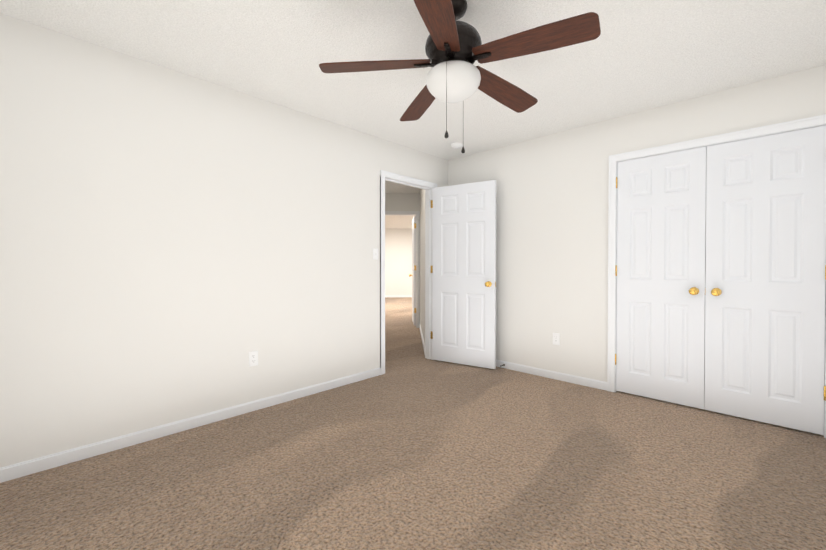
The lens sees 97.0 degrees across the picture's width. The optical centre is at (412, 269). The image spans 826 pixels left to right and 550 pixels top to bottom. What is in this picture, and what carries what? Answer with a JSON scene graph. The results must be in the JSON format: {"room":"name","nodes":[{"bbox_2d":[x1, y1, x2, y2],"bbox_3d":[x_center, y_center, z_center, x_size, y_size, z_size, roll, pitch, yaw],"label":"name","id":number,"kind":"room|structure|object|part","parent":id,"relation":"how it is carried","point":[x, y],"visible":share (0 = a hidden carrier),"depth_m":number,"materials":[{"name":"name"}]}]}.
{"room":"empty bedroom","nodes":[
{"label":"empty bedroom","id":0,"kind":"room"},
{"bbox_2d":[0,13,447,467],"bbox_3d":[-1.087,-0.122,3.085,0.120,2.440,4.500,1,1,44],"label":"wall","id":1,"kind":"structure","parent":0,"point":[175,246],"depth_m":2.41,"materials":[{"name":"white paint"}]},
{"bbox_2d":[0,368,380,482],"bbox_3d":[-1.416,1.065,2.660,0.015,0.075,3.113,1,1,44],"label":"baseboard","id":2,"kind":"structure","parent":1,"relation":"attached to","point":[25,468],"depth_m":2.40,"materials":[{"name":"white paint"}]},
{"bbox_2d":[249,351,257,366],"bbox_3d":[-1.240,0.696,2.844,0.008,0.115,0.070,1,1,44],"label":"outlet","id":3,"kind":"object","parent":1,"relation":"attached to","point":[253,358],"visible":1,"depth_m":2.84,"materials":[{"name":"white plastic"}]},
{"bbox_2d":[373,248,377,259],"bbox_3d":[-0.376,-0.154,3.719,0.019,0.115,0.070,1,1,44],"label":"light switch","id":4,"kind":"object","parent":1,"relation":"attached to","point":[375,254],"visible":1,"depth_m":3.72,"materials":[{"name":"white plastic"}]},
{"bbox_2d":[380,170,436,374],"bbox_3d":[-0.073,0.032,4.134,0.156,2.111,0.889,1,1,44],"label":"door frame","id":5,"kind":"structure","parent":1,"relation":"attached to","point":[428,272],"depth_m":4.30,"materials":[{"name":"white paint"}]},
{"bbox_2d":[419,324,424,353],"bbox_3d":[0.138,1.035,5.560,0.015,0.075,2.170,0,1,-1],"label":"baseboard","id":6,"kind":"structure","parent":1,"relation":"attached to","point":[423,343],"depth_m":5.36,"materials":[{"name":"white paint"}]},
{"bbox_2d":[433,180,495,368],"bbox_3d":[0.562,0.057,4.140,0.773,2.032,0.175,0,1,32],"label":"bedroom door","id":7,"kind":"structure","parent":1,"relation":"in","point":[464,274],"depth_m":4.10,"materials":[{"name":"white paint"}]},
{"bbox_2d":[385,228,411,294],"bbox_3d":[-0.814,-0.225,12.968,4.680,2.440,0.100,0,1,-1],"label":"wall","id":8,"kind":"structure","parent":0,"point":[398,258],"depth_m":12.91,"materials":[{"name":"white paint"}]},
{"bbox_2d":[385,295,411,296],"bbox_3d":[-0.823,0.958,12.922,4.700,0.075,0.015,0,1,-1],"label":"baseboard","id":9,"kind":"structure","parent":8,"relation":"attached to","point":[385,295],"depth_m":12.92,"materials":[{"name":"white paint"}]},
{"bbox_2d":[385,193,419,210],"bbox_3d":[-1.472,-0.160,6.667,3.200,2.440,0.120,0,1,-1],"label":"wall","id":10,"kind":"structure","parent":0,"point":[402,201],"depth_m":6.62,"materials":[{"name":"white paint"}]},
{"bbox_2d":[385,211,419,327],"bbox_3d":[-0.323,0.005,6.679,0.889,2.111,0.139,0,1,-1],"label":"door frame","id":11,"kind":"structure","parent":10,"relation":"attached to","point":[418,255],"depth_m":6.62,"materials":[{"name":"white paint"}]},
{"bbox_2d":[0,297,825,549],"bbox_3d":[0.445,1.076,8.045,13.200,0.060,14.700,1,1,44],"label":"floor","id":12,"kind":"structure","parent":0,"point":[412,448],"depth_m":1.94,"materials":[{"name":"carpet"}]},
{"bbox_2d":[0,0,825,227],"bbox_3d":[0.445,-1.424,8.019,13.200,0.060,14.700,1,1,44],"label":"ceiling","id":13,"kind":"structure","parent":0,"point":[635,56],"depth_m":2.25,"materials":[{"name":"white paint"}]},
{"bbox_2d":[451,142,462,148],"bbox_3d":[0.476,-1.331,3.954,0.132,0.041,0.132,1,1,44],"label":"smoke detector","id":14,"kind":"object","parent":13,"relation":"attached to","point":[457,145],"visible":1,"depth_m":3.92,"materials":[{"name":"white plastic"}]},
{"bbox_2d":[319,0,600,152],"bbox_3d":[0.238,-0.973,1.853,1.279,0.713,1.267,1,1,44],"label":"ceiling fan","id":15,"kind":"object","parent":13,"relation":"hanging from","point":[455,50],"visible":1,"depth_m":1.74,"materials":[{"name":"brown wood"}]},
{"bbox_3d":[-0.188,-1.017,1.828,0.545,0.006,0.146,-4,13,-3],"label":"blade","id":16,"kind":"part","parent":15,"relation":"part of","materials":[{"name":"brown wood"}]},
{"bbox_3d":[0.065,-1.021,2.213,0.146,0.006,0.545,-13,1,-21],"label":"blade","id":17,"kind":"part","parent":15,"relation":"part of","materials":[{"name":"brown wood"}]},
{"label":"blade","id":18,"kind":"part","parent":15,"relation":"part of","materials":[{"name":"brown wood"}]},
{"bbox_3d":[0.203,-1.162,1.845,0.284,0.334,0.284,1,1,44],"label":"motor","id":19,"kind":"part","parent":15,"relation":"part of","materials":[{"name":"black metal"}]},
{"bbox_3d":[0.203,-0.927,1.847,0.276,0.140,0.276,1,1,44],"label":"globe","id":20,"kind":"part","parent":15,"relation":"part of","materials":[{"name":"white glass"}]},
{"bbox_3d":[0.509,-1.020,2.091,0.545,0.006,0.146,5,-15,-39],"label":"blade","id":21,"kind":"part","parent":15,"relation":"part of","materials":[{"name":"brown wood"}]},
{"bbox_3d":[0.531,-1.015,1.632,0.545,0.006,0.146,6,-8,33],"label":"blade","id":22,"kind":"part","parent":15,"relation":"part of","materials":[{"name":"brown wood"}]},
{"bbox_2d":[420,189,424,342],"bbox_3d":[0.195,-0.148,5.609,0.100,2.440,2.290,0,1,-1],"label":"wall","id":23,"kind":"structure","parent":0,"point":[422,257],"depth_m":5.59,"materials":[{"name":"white paint"}]},
{"bbox_2d":[409,216,415,325],"bbox_3d":[0.019,0.025,7.147,0.175,2.032,0.773,0,1,-3],"label":"hall door","id":24,"kind":"structure","parent":23,"relation":"in","point":[413,275],"depth_m":6.78,"materials":[{"name":"white paint"}]},
{"bbox_2d":[448,65,825,381],"bbox_3d":[1.809,-0.125,3.330,3.700,2.440,0.120,1,1,44],"label":"wall","id":25,"kind":"structure","parent":0,"point":[551,234],"depth_m":3.52,"materials":[{"name":"white paint"}]},
{"bbox_2d":[496,360,606,390],"bbox_3d":[1.095,1.052,3.939,1.844,0.075,0.015,1,1,44],"label":"baseboard","id":26,"kind":"structure","parent":25,"relation":"attached to","point":[602,385],"depth_m":3.63,"materials":[{"name":"white paint"}]},
{"bbox_2d":[553,333,559,344],"bbox_3d":[1.419,0.692,3.627,0.070,0.115,0.008,1,1,44],"label":"outlet","id":27,"kind":"object","parent":25,"relation":"attached to","point":[556,338],"visible":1,"depth_m":3.62,"materials":[{"name":"white plastic"}]},
{"bbox_2d":[615,147,706,408],"bbox_3d":[2.018,0.069,3.027,0.627,2.032,0.105,1,1,44],"label":"closet door","id":28,"kind":"structure","parent":25,"relation":"in","point":[660,269],"depth_m":3.01,"materials":[{"name":"white paint"}]},
{"bbox_2d":[607,114,825,437],"bbox_3d":[2.295,0.066,2.862,1.281,2.069,0.120,1,1,44],"label":"door frame","id":29,"kind":"structure","parent":25,"relation":"attached to","point":[824,435],"depth_m":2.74,"materials":[{"name":"white paint"}]},
{"bbox_2d":[704,125,825,434],"bbox_3d":[2.469,0.073,2.591,0.627,2.032,0.105,1,1,44],"label":"closet door","id":30,"kind":"structure","parent":25,"relation":"in","point":[765,276],"depth_m":2.58,"materials":[{"name":"white paint"}]}
]}

